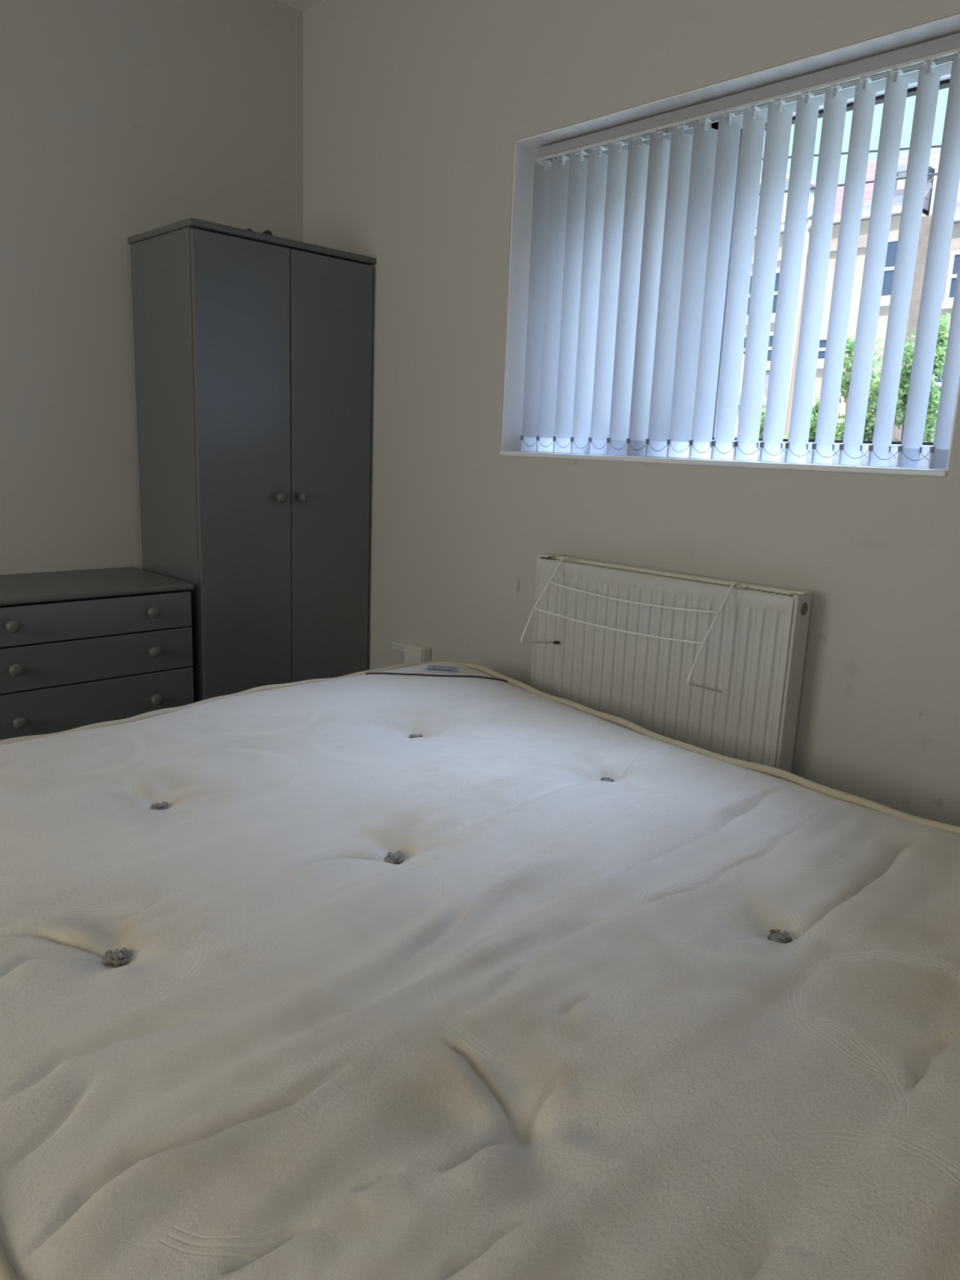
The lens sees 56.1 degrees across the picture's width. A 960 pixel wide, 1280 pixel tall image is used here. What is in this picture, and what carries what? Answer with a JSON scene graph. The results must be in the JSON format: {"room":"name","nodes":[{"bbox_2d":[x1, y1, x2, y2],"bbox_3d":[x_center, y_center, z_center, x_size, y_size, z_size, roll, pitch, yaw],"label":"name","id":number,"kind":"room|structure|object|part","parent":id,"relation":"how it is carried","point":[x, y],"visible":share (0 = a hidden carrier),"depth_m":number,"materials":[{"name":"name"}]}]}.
{"room":"bedroom","nodes":[
{"label":"bedroom","id":0,"kind":"room"},
{"bbox_2d":[0,0,302,574],"bbox_3d":[-1.945,-0.587,2.110,4.000,2.590,0.300,-9,17,-43],"label":"wall","id":1,"kind":"structure","parent":0,"point":[120,120],"depth_m":2.62,"materials":[{"name":"paint"}]},
{"bbox_2d":[275,0,324,11],"bbox_3d":[-0.254,-1.495,0.193,4.000,0.120,5.000,-9,17,-43],"label":"ceiling","id":2,"kind":"structure","parent":0,"point":[300,5],"depth_m":2.85,"materials":[{"name":"paint"}]},
{"bbox_2d":[302,0,959,826],"bbox_3d":[1.122,-0.362,1.644,0.300,2.590,4.700,-9,17,-43],"label":"wall","id":3,"kind":"structure","parent":0,"point":[415,112],"depth_m":2.35,"materials":[{"name":"paint"}]},
{"bbox_2d":[392,640,406,652],"bbox_3d":[-0.254,0.023,2.912,0.016,0.028,0.087,-9,17,-43],"label":"plate","id":4,"kind":"object","parent":3,"relation":"attached to","point":[398,646],"visible":0.55,"depth_m":2.91,"materials":[{"name":"grey plastic"}]},
{"bbox_2d":[404,642,431,662],"bbox_3d":[-0.198,0.059,2.843,0.039,0.086,0.088,-9,17,-43],"label":"electrical box","id":5,"kind":"object","parent":3,"relation":"attached to","point":[414,652],"visible":0.56,"depth_m":2.82,"materials":[{"name":"white plastic"}]},
{"bbox_3d":[-0.210,0.060,2.831,0.005,0.082,0.084,-9,17,-43],"label":"lid","id":6,"kind":"part","parent":5,"relation":"part of","materials":[{"name":"white plastic"}]},
{"bbox_2d":[520,553,813,781],"bbox_3d":[0.355,0.321,2.158,0.251,0.979,0.787,-9,17,-43],"label":"radiator","id":7,"kind":"object","parent":3,"relation":"attached to","point":[753,652],"depth_m":2.05,"materials":[{"name":"white metal"}]},
{"bbox_3d":[0.162,0.074,2.410,0.064,0.601,0.012,-9,17,-43],"label":"panel","id":8,"kind":"part","parent":7,"relation":"part of","materials":[{"name":"white metal"}]},
{"bbox_3d":[0.329,-0.039,2.072,0.180,0.241,0.485,-9,17,-43],"label":"radiator airer","id":9,"kind":"part","parent":7,"relation":"part of","materials":[{"name":"white metal"}]},
{"bbox_2d":[542,555,797,597],"bbox_3d":[0.418,-0.152,2.101,0.060,0.013,0.688,-9,17,-43],"label":"grille","id":10,"kind":"object","parent":7,"relation":"attached to","point":[658,578],"depth_m":2.07,"materials":[{"name":"metal"}]},
{"bbox_3d":[0.425,0.137,2.182,0.016,0.595,0.704,-9,17,-43],"label":"panel","id":11,"kind":"part","parent":7,"relation":"part of","materials":[{"name":"white metal"}]},
{"bbox_3d":[0.654,0.199,1.919,0.064,0.601,0.012,-9,17,-43],"label":"panel","id":12,"kind":"part","parent":7,"relation":"part of","materials":[{"name":"white metal"}]},
{"bbox_2d":[499,13,959,477],"bbox_3d":[0.584,-0.818,2.114,0.297,0.802,1.177,-9,17,-43],"label":"window","id":13,"kind":"structure","parent":3,"relation":"in","point":[526,150],"depth_m":2.10,"materials":[{"name":"white paint"}]},
{"bbox_3d":[0.525,-0.425,2.155,0.177,0.013,1.175,-9,17,-43],"label":"sill","id":14,"kind":"part","parent":13,"relation":"part of","materials":[{"name":"white paint"}]},
{"bbox_2d":[520,32,959,469],"bbox_3d":[0.545,-0.811,2.062,0.089,0.778,1.133,-9,17,-43],"label":"vertical blind","id":15,"kind":"object","parent":13,"relation":"attached to","point":[627,246],"visible":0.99,"depth_m":2.03,"materials":[{"name":"white fabric"}]},
{"bbox_3d":[0.558,-1.163,1.985,0.021,0.003,1.126,-9,17,-43],"label":"spacer rod","id":16,"kind":"part","parent":15,"relation":"part of","materials":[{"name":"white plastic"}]},
{"bbox_3d":[0.643,-0.414,1.968,0.002,0.024,0.060,-9,17,-43],"label":"bead chain","id":17,"kind":"part","parent":15,"relation":"part of","materials":[{"name":"plastic"}]},
{"bbox_3d":[0.768,-0.382,1.842,0.002,0.024,0.061,-9,17,-43],"label":"bead chain","id":18,"kind":"part","parent":15,"relation":"part of","materials":[{"name":"plastic"}]},
{"bbox_3d":[0.810,-0.372,1.801,0.002,0.024,0.059,-9,17,-43],"label":"bead chain","id":19,"kind":"part","parent":15,"relation":"part of","materials":[{"name":"grey plastic"}]},
{"bbox_3d":[0.851,-0.361,1.760,0.002,0.024,0.061,-9,17,-43],"label":"bead chain","id":20,"kind":"part","parent":15,"relation":"part of","materials":[{"name":"plastic"}]},
{"bbox_3d":[-0.362,1.143,0.757,4.000,0.100,5.000,-9,17,-43],"label":"floor","id":21,"kind":"structure","parent":0,"visible":0},
{"bbox_2d":[0,566,194,740],"bbox_3d":[-1.182,0.250,2.553,0.630,0.831,0.436,-9,17,-43],"label":"dresser","id":22,"kind":"object","parent":21,"relation":"on","point":[78,648],"visible":0.59,"depth_m":2.40,"materials":[{"name":"grey paint"}]},
{"bbox_3d":[-1.154,-0.034,2.220,0.034,0.034,0.035,-9,17,-43],"label":"knob","id":23,"kind":"part","parent":22,"relation":"part of","materials":[{"name":"grey wood"}]},
{"bbox_3d":[-1.158,0.074,2.243,0.034,0.034,0.035,-9,17,-43],"label":"knob","id":24,"kind":"part","parent":22,"relation":"part of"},
{"bbox_3d":[-1.163,0.208,2.272,0.034,0.034,0.035,-9,17,-43],"label":"knob","id":25,"kind":"part","parent":22,"relation":"part of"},
{"bbox_3d":[-1.046,-0.055,2.361,0.610,0.100,0.019,-9,17,-43],"label":"drawer","id":26,"kind":"part","parent":22,"relation":"part of","materials":[{"name":"grey paint"}]},
{"bbox_3d":[-1.051,0.054,2.384,0.610,0.114,0.019,-9,17,-43],"label":"drawer","id":27,"kind":"part","parent":22,"relation":"part of","materials":[{"name":"grey paint"}]},
{"bbox_3d":[-1.056,0.189,2.413,0.610,0.154,0.019,-9,17,-43],"label":"drawer","id":28,"kind":"part","parent":22,"relation":"part of","materials":[{"name":"grey paint"}]},
{"bbox_3d":[-1.176,-0.150,2.478,0.630,0.018,0.407,-9,17,-43],"label":"panel","id":29,"kind":"part","parent":22,"relation":"part of","materials":[{"name":"grey paint"}]},
{"bbox_3d":[-0.897,-0.076,2.467,0.034,0.034,0.035,-9,17,-43],"label":"knob","id":30,"kind":"part","parent":22,"relation":"part of","materials":[{"name":"grey wood"}]},
{"bbox_3d":[-0.901,0.032,2.490,0.034,0.034,0.035,-9,17,-43],"label":"knob","id":31,"kind":"part","parent":22,"relation":"part of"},
{"bbox_3d":[-0.907,0.166,2.519,0.034,0.034,0.035,-9,17,-43],"label":"knob","id":32,"kind":"part","parent":22,"relation":"part of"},
{"bbox_2d":[127,217,375,702],"bbox_3d":[-0.702,-0.297,2.884,0.614,1.800,0.425,-9,17,-43],"label":"wardrobe","id":33,"kind":"object","parent":21,"relation":"on","point":[253,349],"visible":0.87,"depth_m":2.65,"materials":[{"name":"grey paint"}]},
{"bbox_3d":[-0.691,-0.275,2.659,0.298,1.700,0.018,-9,17,-43],"label":"door","id":34,"kind":"part","parent":33,"relation":"part of","materials":[{"name":"grey paint"}]},
{"bbox_3d":[-0.678,-1.170,2.709,0.614,0.019,0.394,-9,17,-43],"label":"panel","id":35,"kind":"part","parent":33,"relation":"part of","materials":[{"name":"grey paint"}]},
{"bbox_2d":[246,228,273,235],"bbox_3d":[-0.658,-1.182,2.630,0.150,0.038,0.110,-9,17,-43],"label":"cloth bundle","id":36,"kind":"object","parent":33,"relation":"on","point":[266,232],"visible":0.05,"depth_m":2.62,"materials":[{"name":"grey fabric"}]},
{"bbox_3d":[-0.593,-0.424,2.681,0.034,0.034,0.035,-9,17,-43],"label":"knob","id":37,"kind":"part","parent":33,"relation":"part of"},
{"bbox_3d":[-0.536,-0.434,2.736,0.034,0.034,0.035,-9,17,-43],"label":"knob","id":38,"kind":"part","parent":33,"relation":"part of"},
{"bbox_3d":[-0.476,-0.310,2.866,0.295,1.700,0.018,-9,17,-43],"label":"door","id":39,"kind":"part","parent":33,"relation":"part of","materials":[{"name":"grey paint"}]},
{"bbox_3d":[-0.010,0.769,1.345,1.328,0.413,1.880,-9,17,-43],"label":"bed base","id":40,"kind":"object","parent":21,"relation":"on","visible":0},
{"bbox_2d":[0,660,959,1279],"bbox_3d":[0.034,0.423,1.329,1.512,0.266,1.981,-9,17,-43],"label":"mattress","id":41,"kind":"object","parent":40,"relation":"on","point":[438,970],"visible":1,"depth_m":0.95,"materials":[{"name":"white fabric"}]},
{"bbox_3d":[-0.109,0.092,2.276,0.364,0.016,0.019,3,12,3],"label":"corner hem cord","id":42,"kind":"part","parent":41,"relation":"part of","materials":[{"name":"beige fabric"}]},
{"label":"outside","id":43,"kind":"structure","parent":0,"visible":0},
{"bbox_3d":[10.366,-2.379,20.967,39.400,0.200,42.000,-9,17,-43],"label":"ground","id":44,"kind":"structure","parent":43,"visible":0},
{"bbox_2d":[734,353,766,437],"bbox_3d":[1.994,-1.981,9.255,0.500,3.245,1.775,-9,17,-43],"label":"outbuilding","id":45,"kind":"structure","parent":44,"relation":"on","point":[740,385],"depth_m":8.57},
{"bbox_2d":[734,388,766,438],"bbox_3d":[2.197,-1.014,7.493,0.675,2.114,0.473,-9,17,-43],"label":"shrub","id":46,"kind":"object","parent":44,"relation":"on","point":[763,410],"visible":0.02,"depth_m":7.39,"materials":[{"name":"green plant"}]},
{"bbox_3d":[2.212,-1.008,7.464,0.243,2.114,0.414,6,13,16],"label":"stem","id":47,"kind":"part","parent":46,"relation":"part of","materials":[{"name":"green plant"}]},
{"bbox_2d":[742,173,815,439],"bbox_3d":[6.407,-6.725,23.024,7.220,7.122,7.085,-9,17,-43],"label":"house","id":48,"kind":"structure","parent":44,"relation":"on","point":[791,384],"depth_m":18.30,"materials":[{"name":"beige brick"}]},
{"bbox_3d":[5.817,-6.074,18.805,0.018,0.620,0.830,-9,17,-43],"label":"pane","id":49,"kind":"part","parent":48,"relation":"part of","materials":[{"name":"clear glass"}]},
{"bbox_3d":[5.797,-6.614,18.647,0.140,0.120,1.010,-9,17,-43],"label":"sill","id":50,"kind":"part","parent":48,"relation":"part of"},
{"bbox_3d":[5.860,-7.129,18.579,0.018,0.900,0.830,-9,17,-43],"label":"pane","id":51,"kind":"part","parent":48,"relation":"part of","materials":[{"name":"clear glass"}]},
{"bbox_3d":[5.767,-5.271,18.966,0.060,0.720,0.750,-9,17,-43],"label":"balcony panel","id":52,"kind":"part","parent":48,"relation":"part of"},
{"bbox_3d":[5.760,-5.695,18.844,0.140,0.120,1.010,-9,17,-43],"label":"sill","id":53,"kind":"part","parent":48,"relation":"part of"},
{"bbox_2d":[783,391,820,439],"bbox_3d":[2.558,-0.946,7.207,0.647,2.126,0.400,-9,17,-43],"label":"shrub","id":54,"kind":"object","parent":44,"relation":"on","point":[815,411],"visible":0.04,"depth_m":6.96,"materials":[{"name":"green plant"}]},
{"bbox_2d":[834,332,885,440],"bbox_3d":[2.788,-1.030,6.810,0.697,2.477,0.371,-9,17,-43],"label":"shrub","id":55,"kind":"object","parent":44,"relation":"on","point":[874,385],"visible":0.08,"depth_m":6.60,"materials":[{"name":"green plant"}]},
{"bbox_3d":[2.859,-0.884,6.895,0.360,2.163,0.223,-9,17,-43],"label":"stem","id":56,"kind":"part","parent":55,"relation":"part of","materials":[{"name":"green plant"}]},
{"bbox_2d":[807,143,941,440],"bbox_3d":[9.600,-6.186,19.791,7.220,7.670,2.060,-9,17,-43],"label":"house","id":57,"kind":"structure","parent":44,"relation":"on","point":[903,159],"depth_m":17.17,"materials":[{"name":"beige brick"}]},
{"bbox_3d":[6.714,-5.453,17.891,0.140,0.120,0.580,-9,17,-43],"label":"sill","id":58,"kind":"part","parent":57,"relation":"part of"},
{"bbox_3d":[6.769,-5.763,17.867,0.018,0.480,0.400,-9,17,-43],"label":"pane","id":59,"kind":"part","parent":57,"relation":"part of","materials":[{"name":"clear glass"}]},
{"bbox_3d":[7.573,-6.311,16.850,0.140,0.120,0.780,-9,17,-43],"label":"sill","id":60,"kind":"part","parent":57,"relation":"part of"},
{"bbox_3d":[7.639,-6.909,16.765,0.018,1.070,0.600,-9,17,-43],"label":"pane","id":61,"kind":"part","parent":57,"relation":"part of","materials":[{"name":"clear glass"}]},
{"bbox_2d":[893,312,950,442],"bbox_3d":[3.097,-1.065,6.640,0.837,2.640,0.356,-9,17,-43],"label":"shrub","id":62,"kind":"object","parent":44,"relation":"on","point":[943,333],"visible":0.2,"depth_m":6.40,"materials":[{"name":"green plant"}]},
{"bbox_3d":[3.131,-0.997,6.730,0.308,2.474,0.219,-4,14,-28],"label":"stem","id":63,"kind":"part","parent":62,"relation":"part of","materials":[{"name":"green plant"}]},
{"bbox_2d":[891,153,959,442],"bbox_3d":[13.227,-5.037,16.210,7.220,7.210,8.340,-9,17,-43],"label":"house","id":64,"kind":"structure","parent":44,"relation":"on","point":[954,251],"depth_m":16.20,"materials":[{"name":"beige brick"}]},
{"bbox_3d":[8.517,-4.617,16.243,0.018,0.980,0.680,-9,17,-43],"label":"pane","id":65,"kind":"part","parent":64,"relation":"part of","materials":[{"name":"blue glass"}]},
{"bbox_3d":[8.515,-5.943,15.932,0.140,0.120,0.780,-9,17,-43],"label":"sill","id":66,"kind":"part","parent":64,"relation":"part of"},
{"bbox_3d":[8.577,-6.429,15.870,0.018,0.840,0.600,-9,17,-43],"label":"pane","id":67,"kind":"part","parent":64,"relation":"part of","materials":[{"name":"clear glass"}]}
]}

